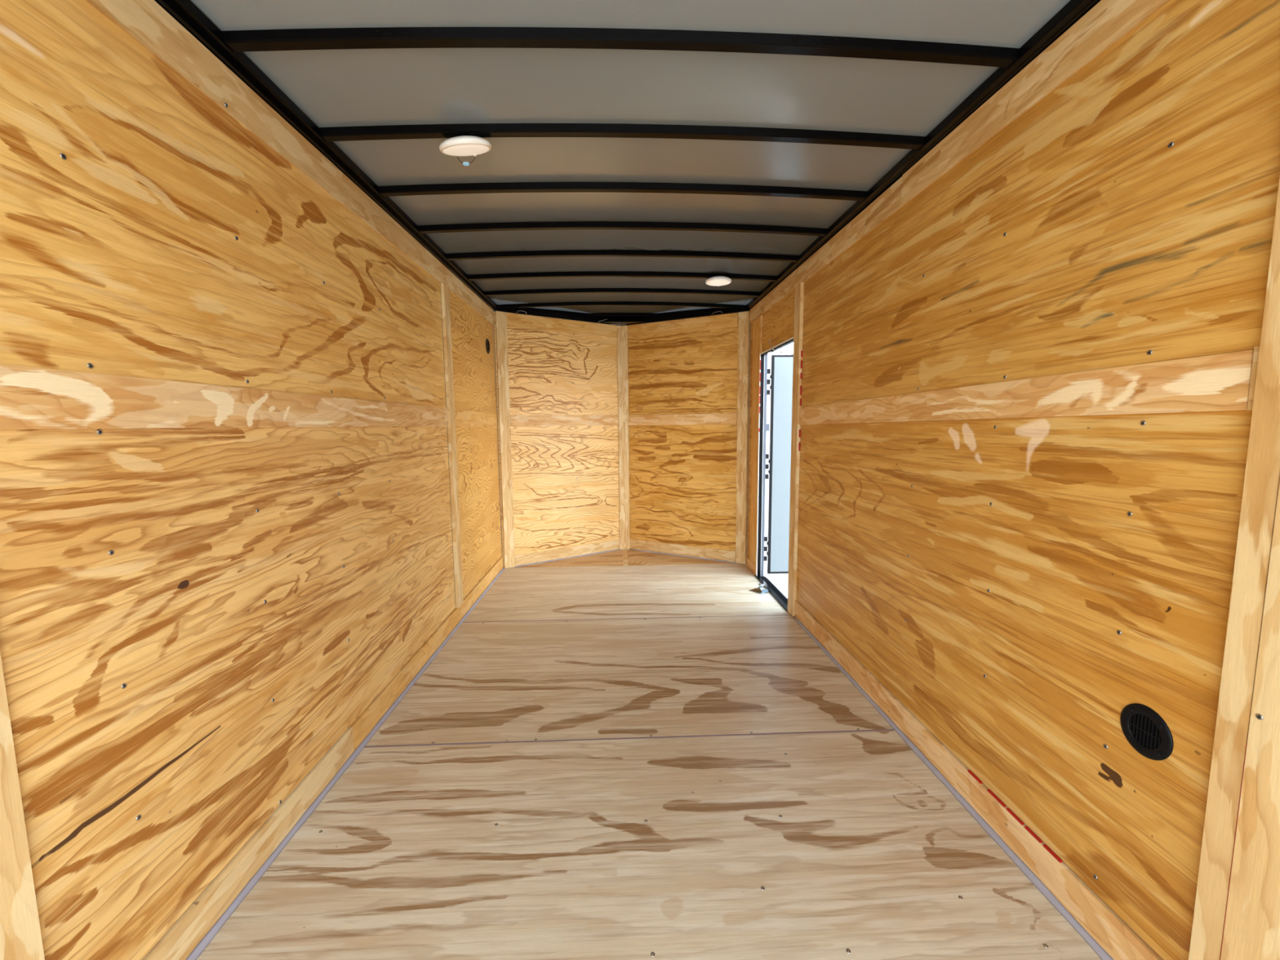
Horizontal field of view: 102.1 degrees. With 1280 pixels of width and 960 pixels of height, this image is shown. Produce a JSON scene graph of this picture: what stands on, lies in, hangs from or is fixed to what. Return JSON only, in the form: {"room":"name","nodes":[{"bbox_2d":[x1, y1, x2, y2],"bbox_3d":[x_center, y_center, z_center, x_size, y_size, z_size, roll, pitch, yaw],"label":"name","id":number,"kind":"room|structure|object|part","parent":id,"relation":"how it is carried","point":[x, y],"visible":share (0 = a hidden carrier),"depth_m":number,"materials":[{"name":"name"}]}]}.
{"room":"cargo space","nodes":[
{"label":"cargo space","id":0,"kind":"room"},
{"bbox_2d":[0,0,502,959],"bbox_3d":[-1.071,-0.056,1.736,0.048,2.220,5.030,-1,6,-2],"label":"wall","id":1,"kind":"structure","parent":0,"point":[192,620],"depth_m":1.16,"materials":[{"name":"brown wood"}]},
{"bbox_2d":[0,652,44,959],"bbox_3d":[-1.000,0.071,0.726,0.013,2.079,0.115,-1,6,-2],"label":"trim","id":2,"kind":"structure","parent":1,"relation":"attached to","point":[20,936],"depth_m":0.82,"materials":[{"name":"brown wood"}]},
{"bbox_2d":[86,0,343,204],"bbox_3d":[-1.005,-0.896,0.500,0.008,0.109,2.705,-1,6,-2],"label":"trim","id":3,"kind":"structure","parent":1,"relation":"attached to","point":[146,21],"depth_m":1.26,"materials":[{"name":"brown wood"}]},
{"bbox_2d":[0,364,448,429],"bbox_3d":[-1.052,-0.241,1.857,0.008,0.102,2.197,-1,6,-2],"label":"trim","id":4,"kind":"structure","parent":1,"relation":"attached to","point":[31,397],"depth_m":1.10,"materials":[{"name":"brown wood"}]},
{"bbox_2d":[142,556,502,959],"bbox_3d":[-1.042,0.945,1.819,0.020,0.101,4.940,-1,6,-2],"label":"baseboard","id":5,"kind":"structure","parent":1,"relation":"attached to","point":[185,934],"depth_m":1.49,"materials":[{"name":"brown wood"}]},
{"bbox_2d":[154,0,497,310],"bbox_3d":[-1.054,-1.092,1.612,0.079,0.040,4.960,-1,6,-2],"label":"trim","id":6,"kind":"structure","parent":1,"relation":"attached to","point":[185,12],"depth_m":1.51,"materials":[{"name":"black metal"}]},
{"bbox_2d":[342,172,493,324],"bbox_3d":[-1.107,-1.157,2.955,0.008,0.109,2.233,-1,6,-2],"label":"trim","id":7,"kind":"structure","parent":1,"relation":"attached to","point":[355,199],"depth_m":2.37,"materials":[{"name":"brown wood"}]},
{"bbox_2d":[440,283,463,608],"bbox_3d":[-1.093,-0.172,3.017,0.018,1.862,0.094,-1,6,-2],"label":"trim","id":8,"kind":"structure","parent":1,"relation":"attached to","point":[445,294],"depth_m":3.00,"materials":[{"name":"brown wood"}]},
{"bbox_2d":[454,409,497,426],"bbox_3d":[-1.124,-0.424,3.593,0.008,0.100,1.098,-1,6,-2],"label":"trim","id":9,"kind":"structure","parent":1,"relation":"attached to","point":[463,418],"depth_m":3.50,"materials":[{"name":"orange wood"}]},
{"bbox_2d":[485,338,489,353],"bbox_3d":[-1.145,-1.008,3.900,0.008,0.112,0.112,-1,6,-2],"label":"air vent","id":10,"kind":"object","parent":1,"relation":"in","point":[487,343],"visible":1,"depth_m":3.89,"materials":[{"name":"black plastic"}]},
{"bbox_2d":[493,311,750,567],"bbox_3d":[-0.141,-0.365,4.570,2.126,2.220,0.676,-1,6,-2],"label":"wall","id":11,"kind":"structure","parent":0,"point":[682,478],"depth_m":4.53,"materials":[{"name":"brown wood"}]},
{"bbox_2d":[495,311,515,568],"bbox_3d":[-1.096,-0.302,4.219,0.088,2.078,0.016,-5,7,-34],"label":"trim","id":12,"kind":"structure","parent":11,"relation":"attached to","point":[500,317],"depth_m":4.21,"materials":[{"name":"brown wood"}]},
{"bbox_2d":[506,312,617,337],"bbox_3d":[-0.640,-1.318,4.429,1.054,0.109,0.008,-5,7,-34],"label":"trim","id":13,"kind":"structure","parent":11,"relation":"attached to","point":[513,320],"depth_m":4.40,"materials":[{"name":"orange wood"}]},
{"bbox_2d":[510,414,618,426],"bbox_3d":[-0.628,-0.520,4.519,1.039,0.093,0.008,-5,7,-34],"label":"trim","id":14,"kind":"structure","parent":11,"relation":"attached to","point":[515,420],"depth_m":4.48,"materials":[{"name":"brown wood"}]},
{"bbox_2d":[515,539,619,565],"bbox_3d":[-0.619,0.646,4.643,1.039,0.089,0.008,-5,7,-34],"label":"baseboard","id":15,"kind":"structure","parent":11,"relation":"attached to","point":[527,558],"depth_m":4.61,"materials":[{"name":"brown wood"}]},
{"bbox_2d":[493,304,750,325],"bbox_3d":[-0.148,-1.419,4.430,2.080,0.078,0.692,-1,6,-2],"label":"trim","id":16,"kind":"structure","parent":11,"relation":"attached to","point":[575,316],"depth_m":4.39,"materials":[{"name":"black metal"}]},
{"bbox_2d":[597,320,648,324],"bbox_3d":[-0.154,-1.412,4.653,0.620,0.010,0.133,-1,6,-2],"label":"trim","id":17,"kind":"structure","parent":11,"relation":"attached to","point":[620,322],"depth_m":4.59,"materials":[{"name":"black metal"}]},
{"bbox_2d":[617,325,630,549],"bbox_3d":[-0.152,-0.374,4.824,0.094,2.078,0.008,-1,6,-2],"label":"trim","id":18,"kind":"structure","parent":11,"relation":"attached to","point":[622,331],"depth_m":4.82,"materials":[{"name":"brown wood"}]},
{"bbox_2d":[627,312,737,337],"bbox_3d":[0.341,-1.330,4.471,1.043,0.109,0.008,3,7,29],"label":"trim","id":19,"kind":"structure","parent":11,"relation":"attached to","point":[729,320],"depth_m":4.44,"materials":[{"name":"orange wood"}]},
{"bbox_2d":[628,413,737,425],"bbox_3d":[0.351,-0.531,4.554,1.043,0.093,0.008,3,7,29],"label":"trim","id":20,"kind":"structure","parent":11,"relation":"attached to","point":[724,418],"depth_m":4.53,"materials":[{"name":"brown wood"}]},
{"bbox_2d":[630,538,735,561],"bbox_3d":[0.361,0.633,4.678,1.043,0.094,0.008,3,7,29],"label":"baseboard","id":21,"kind":"structure","parent":11,"relation":"attached to","point":[685,550],"depth_m":4.65,"materials":[{"name":"brown wood"}]},
{"bbox_2d":[735,311,749,564],"bbox_3d":[0.848,-0.325,4.293,0.086,2.078,0.016,3,7,29],"label":"trim","id":22,"kind":"structure","parent":11,"relation":"attached to","point":[744,317],"depth_m":4.28,"materials":[{"name":"brown wood"}]},
{"bbox_2d":[191,0,1071,317],"bbox_3d":[-0.047,-1.185,1.976,2.133,0.047,5.620,-1,6,-2],"label":"ceiling","id":23,"kind":"structure","parent":0,"point":[383,86],"depth_m":1.57,"materials":[{"name":"white metal"}]},
{"bbox_2d":[222,26,1019,67],"bbox_3d":[-0.019,-1.090,1.299,2.041,0.052,0.036,-1,6,-2],"label":"bow","id":24,"kind":"object","parent":23,"relation":"attached to","point":[331,38],"visible":0.98,"depth_m":1.29,"materials":[{"name":"black metal"}]},
{"bbox_2d":[497,302,743,308],"bbox_3d":[-0.136,-1.390,4.125,2.041,0.052,0.036,-1,6,-2],"label":"bow","id":25,"kind":"object","parent":23,"relation":"attached to","point":[558,304],"visible":0.98,"depth_m":4.11,"materials":[{"name":"black metal"}]},
{"bbox_2d":[484,288,759,297],"bbox_3d":[-0.119,-1.347,3.721,2.041,0.052,0.036,-1,6,-2],"label":"bow","id":26,"kind":"object","parent":23,"relation":"attached to","point":[572,290],"visible":0.96,"depth_m":3.71,"materials":[{"name":"black metal"}]},
{"bbox_2d":[319,123,925,149],"bbox_3d":[-0.035,-1.133,1.702,2.041,0.052,0.036,-1,6,-2],"label":"bow","id":27,"kind":"object","parent":23,"relation":"attached to","point":[480,130],"visible":0.95,"depth_m":1.69,"materials":[{"name":"black metal"}]},
{"bbox_2d":[439,134,491,156],"bbox_3d":[-0.572,-1.094,1.698,0.166,0.064,0.162,-1,6,-2],"label":"dome light","id":28,"kind":"object","parent":27,"relation":"attached to","point":[463,144],"visible":1,"depth_m":1.66,"materials":[{"name":"white plastic"}]},
{"bbox_2d":[457,155,475,165],"bbox_3d":[-0.593,-1.112,1.770,0.066,0.072,0.012,-1,6,-2],"label":"wire loop","id":29,"kind":"object","parent":28,"relation":"attached to","point":[464,163],"visible":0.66,"depth_m":1.77,"materials":[{"name":"blue plastic"}]},
{"bbox_2d":[377,182,866,200],"bbox_3d":[-0.052,-1.175,2.106,2.041,0.052,0.036,-1,6,-2],"label":"bow","id":30,"kind":"object","parent":23,"relation":"attached to","point":[512,187],"visible":0.99,"depth_m":2.09,"materials":[{"name":"black metal"}]},
{"bbox_2d":[417,221,826,236],"bbox_3d":[-0.069,-1.218,2.510,2.041,0.052,0.036,-1,6,-2],"label":"bow","id":31,"kind":"object","parent":23,"relation":"attached to","point":[455,228],"visible":0.98,"depth_m":2.50,"materials":[{"name":"black metal"}]},
{"bbox_2d":[446,249,798,262],"bbox_3d":[-0.086,-1.261,2.914,2.041,0.052,0.036,-1,6,-2],"label":"bow","id":32,"kind":"object","parent":23,"relation":"attached to","point":[566,253],"visible":0.97,"depth_m":2.90,"materials":[{"name":"black metal"}]},
{"bbox_2d":[467,271,777,281],"bbox_3d":[-0.102,-1.304,3.318,2.041,0.052,0.036,-1,6,-2],"label":"bow","id":33,"kind":"object","parent":23,"relation":"attached to","point":[602,273],"visible":0.95,"depth_m":3.30,"materials":[{"name":"black metal"}]},
{"bbox_2d":[705,275,731,286],"bbox_3d":[0.507,-1.286,3.353,0.166,0.034,0.166,-1,6,-2],"label":"dome light","id":34,"kind":"object","parent":33,"relation":"attached to","point":[717,281],"visible":1,"depth_m":3.31,"materials":[{"name":"white plastic"}]},
{"bbox_2d":[585,312,659,316],"bbox_3d":[-0.154,-1.445,4.538,0.730,0.029,0.036,-1,6,-2],"label":"bow","id":35,"kind":"object","parent":23,"relation":"attached to","point":[602,314],"visible":0.93,"depth_m":4.52,"materials":[{"name":"black metal"}]},
{"bbox_2d":[185,548,1113,959],"bbox_3d":[-0.029,0.972,2.188,2.073,0.065,5.585,-1,6,-2],"label":"floor","id":36,"kind":"structure","parent":0,"point":[616,754],"depth_m":1.57,"materials":[{"name":"brown wood"}]},
{"bbox_2d":[749,583,768,594],"bbox_3d":[0.858,0.764,3.675,0.116,0.047,0.116,-6,8,-40],"label":"latch plate","id":37,"kind":"object","parent":36,"relation":"on","point":[760,589],"visible":1,"depth_m":3.66,"materials":[{"name":"silver metal"}]},
{"bbox_3d":[0.858,0.779,3.676,0.116,0.017,0.116,-6,8,-40],"label":"plate","id":38,"kind":"part","parent":37,"relation":"part of","materials":[{"name":"silver metal"}]},
{"bbox_2d":[746,0,1279,959],"bbox_3d":[1.011,-0.081,1.820,0.066,2.220,4.990,-1,6,-2],"label":"wall","id":39,"kind":"structure","parent":0,"point":[1016,584],"depth_m":1.23,"materials":[{"name":"brown wood"}]},
{"bbox_2d":[746,556,755,574],"bbox_3d":[0.906,0.696,4.180,0.014,0.070,0.315,-1,6,-2],"label":"baseboard","id":40,"kind":"structure","parent":39,"relation":"attached to","point":[750,565],"depth_m":4.18,"materials":[{"name":"brown wood"}]},
{"bbox_2d":[749,315,762,565],"bbox_3d":[0.900,-0.280,4.025,0.014,1.900,0.215,-1,6,-2],"label":"trim","id":41,"kind":"structure","parent":39,"relation":"attached to","point":[757,323],"depth_m":4.02,"materials":[{"name":"orange wood"}]},
{"bbox_2d":[749,297,764,323],"bbox_3d":[0.894,-1.290,3.946,0.008,0.106,0.435,-1,6,-2],"label":"trim","id":42,"kind":"structure","parent":39,"relation":"attached to","point":[757,309],"depth_m":3.94,"materials":[{"name":"brown wood"}]},
{"bbox_2d":[760,355,764,554],"bbox_3d":[0.928,-0.083,3.928,0.005,1.679,0.006,-1,6,-2],"label":"trim","id":43,"kind":"structure","parent":39,"relation":"attached to","point":[764,356],"depth_m":3.91,"materials":[{"name":"metal"}]},
{"bbox_2d":[760,355,767,576],"bbox_3d":[0.941,-0.085,3.935,0.023,1.722,0.008,-1,6,-2],"label":"trim","id":44,"kind":"structure","parent":39,"relation":"attached to","point":[766,356],"depth_m":3.93,"materials":[{"name":"silver metal"}]},
{"bbox_2d":[754,574,787,611],"bbox_3d":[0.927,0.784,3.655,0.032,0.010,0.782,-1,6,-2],"label":"trim","id":45,"kind":"structure","parent":39,"relation":"attached to","point":[766,586],"depth_m":3.59,"materials":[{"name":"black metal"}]},
{"bbox_2d":[755,337,793,576],"bbox_3d":[0.931,-0.049,3.550,0.024,1.692,0.780,-1,6,-2],"label":"trim","id":46,"kind":"structure","parent":39,"relation":"attached to","point":[762,379],"depth_m":3.91,"materials":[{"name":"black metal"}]},
{"bbox_2d":[765,576,787,599],"bbox_3d":[0.990,0.799,3.644,0.007,0.024,0.752,-1,6,-2],"label":"trim","id":47,"kind":"structure","parent":39,"relation":"attached to","point":[766,576],"depth_m":3.75,"materials":[{"name":"metal"}]},
{"bbox_2d":[764,355,793,573],"bbox_3d":[1.339,-0.105,3.959,0.776,1.666,0.040,-1,6,-2],"label":"door","id":48,"kind":"structure","parent":39,"relation":"in","point":[779,427],"depth_m":3.93,"materials":[{"name":"white metal"}]},
{"bbox_2d":[787,282,804,617],"bbox_3d":[0.935,-0.152,3.118,0.020,1.982,0.099,-1,6,-2],"label":"trim","id":49,"kind":"structure","parent":39,"relation":"attached to","point":[799,288],"depth_m":3.10,"materials":[{"name":"brown wood"}]},
{"bbox_2d":[764,176,902,311],"bbox_3d":[0.940,-1.171,2.828,0.008,0.106,1.810,-1,6,-2],"label":"trim","id":50,"kind":"structure","parent":39,"relation":"attached to","point":[888,202],"depth_m":2.42,"materials":[{"name":"brown wood"}]},
{"bbox_2d":[745,0,1101,309],"bbox_3d":[0.988,-1.123,1.693,0.079,0.028,4.960,-1,6,-2],"label":"trim","id":51,"kind":"structure","parent":39,"relation":"attached to","point":[1073,11],"depth_m":1.56,"materials":[{"name":"black metal"}]},
{"bbox_2d":[795,600,1163,959],"bbox_3d":[1.034,0.982,1.304,0.020,0.103,3.740,-1,6,-2],"label":"baseboard","id":52,"kind":"structure","parent":39,"relation":"attached to","point":[1104,926],"depth_m":1.45,"materials":[{"name":"brown wood"}]},
{"bbox_2d":[800,350,1253,425],"bbox_3d":[0.986,-0.271,1.955,0.008,0.125,2.177,-1,6,-2],"label":"trim","id":53,"kind":"structure","parent":39,"relation":"attached to","point":[1217,382],"depth_m":1.18,"materials":[{"name":"brown wood"}]},
{"bbox_2d":[901,0,1169,205],"bbox_3d":[1.033,-0.934,0.582,0.008,0.108,2.708,-1,6,-2],"label":"trim","id":54,"kind":"structure","parent":39,"relation":"attached to","point":[1108,21],"depth_m":1.31,"materials":[{"name":"brown wood"}]},
{"bbox_2d":[1120,703,1173,760],"bbox_3d":[1.033,0.514,1.060,0.008,0.105,0.105,-1,6,-2],"label":"air vent","id":55,"kind":"object","parent":39,"relation":"in","point":[1144,728],"visible":1,"depth_m":1.05,"materials":[{"name":"black plastic"}]},
{"bbox_2d":[1188,177,1279,959],"bbox_3d":[1.028,0.033,0.853,0.020,2.096,0.045,-1,6,-2],"label":"trim","id":56,"kind":"structure","parent":39,"relation":"attached to","point":[1262,473],"depth_m":0.87,"materials":[{"name":"brown wood"}]},
{"bbox_2d":[1220,481,1279,959],"bbox_3d":[1.030,0.043,0.760,0.024,2.096,0.136,-1,6,-2],"label":"trim","id":57,"kind":"structure","parent":39,"relation":"attached to","point":[1251,931],"depth_m":0.85,"materials":[{"name":"brown wood"}]},
{"bbox_2d":[1247,346,1259,410],"bbox_3d":[1.030,-0.169,0.861,0.006,0.106,0.021,-1,6,-2],"label":"trim","id":58,"kind":"structure","parent":39,"relation":"attached to","point":[1256,349],"depth_m":0.87,"materials":[{"name":"brown wood"}]},
{"label":"outside","id":59,"kind":"structure","parent":0,"visible":0},
{"bbox_2d":[764,438,788,598],"bbox_3d":[-0.397,0.715,10.124,80.000,0.200,100.000,-1,6,-2],"label":"ground","id":60,"kind":"structure","parent":59,"point":[780,580],"depth_m":5.72,"materials":[{"name":"white"}]}
]}

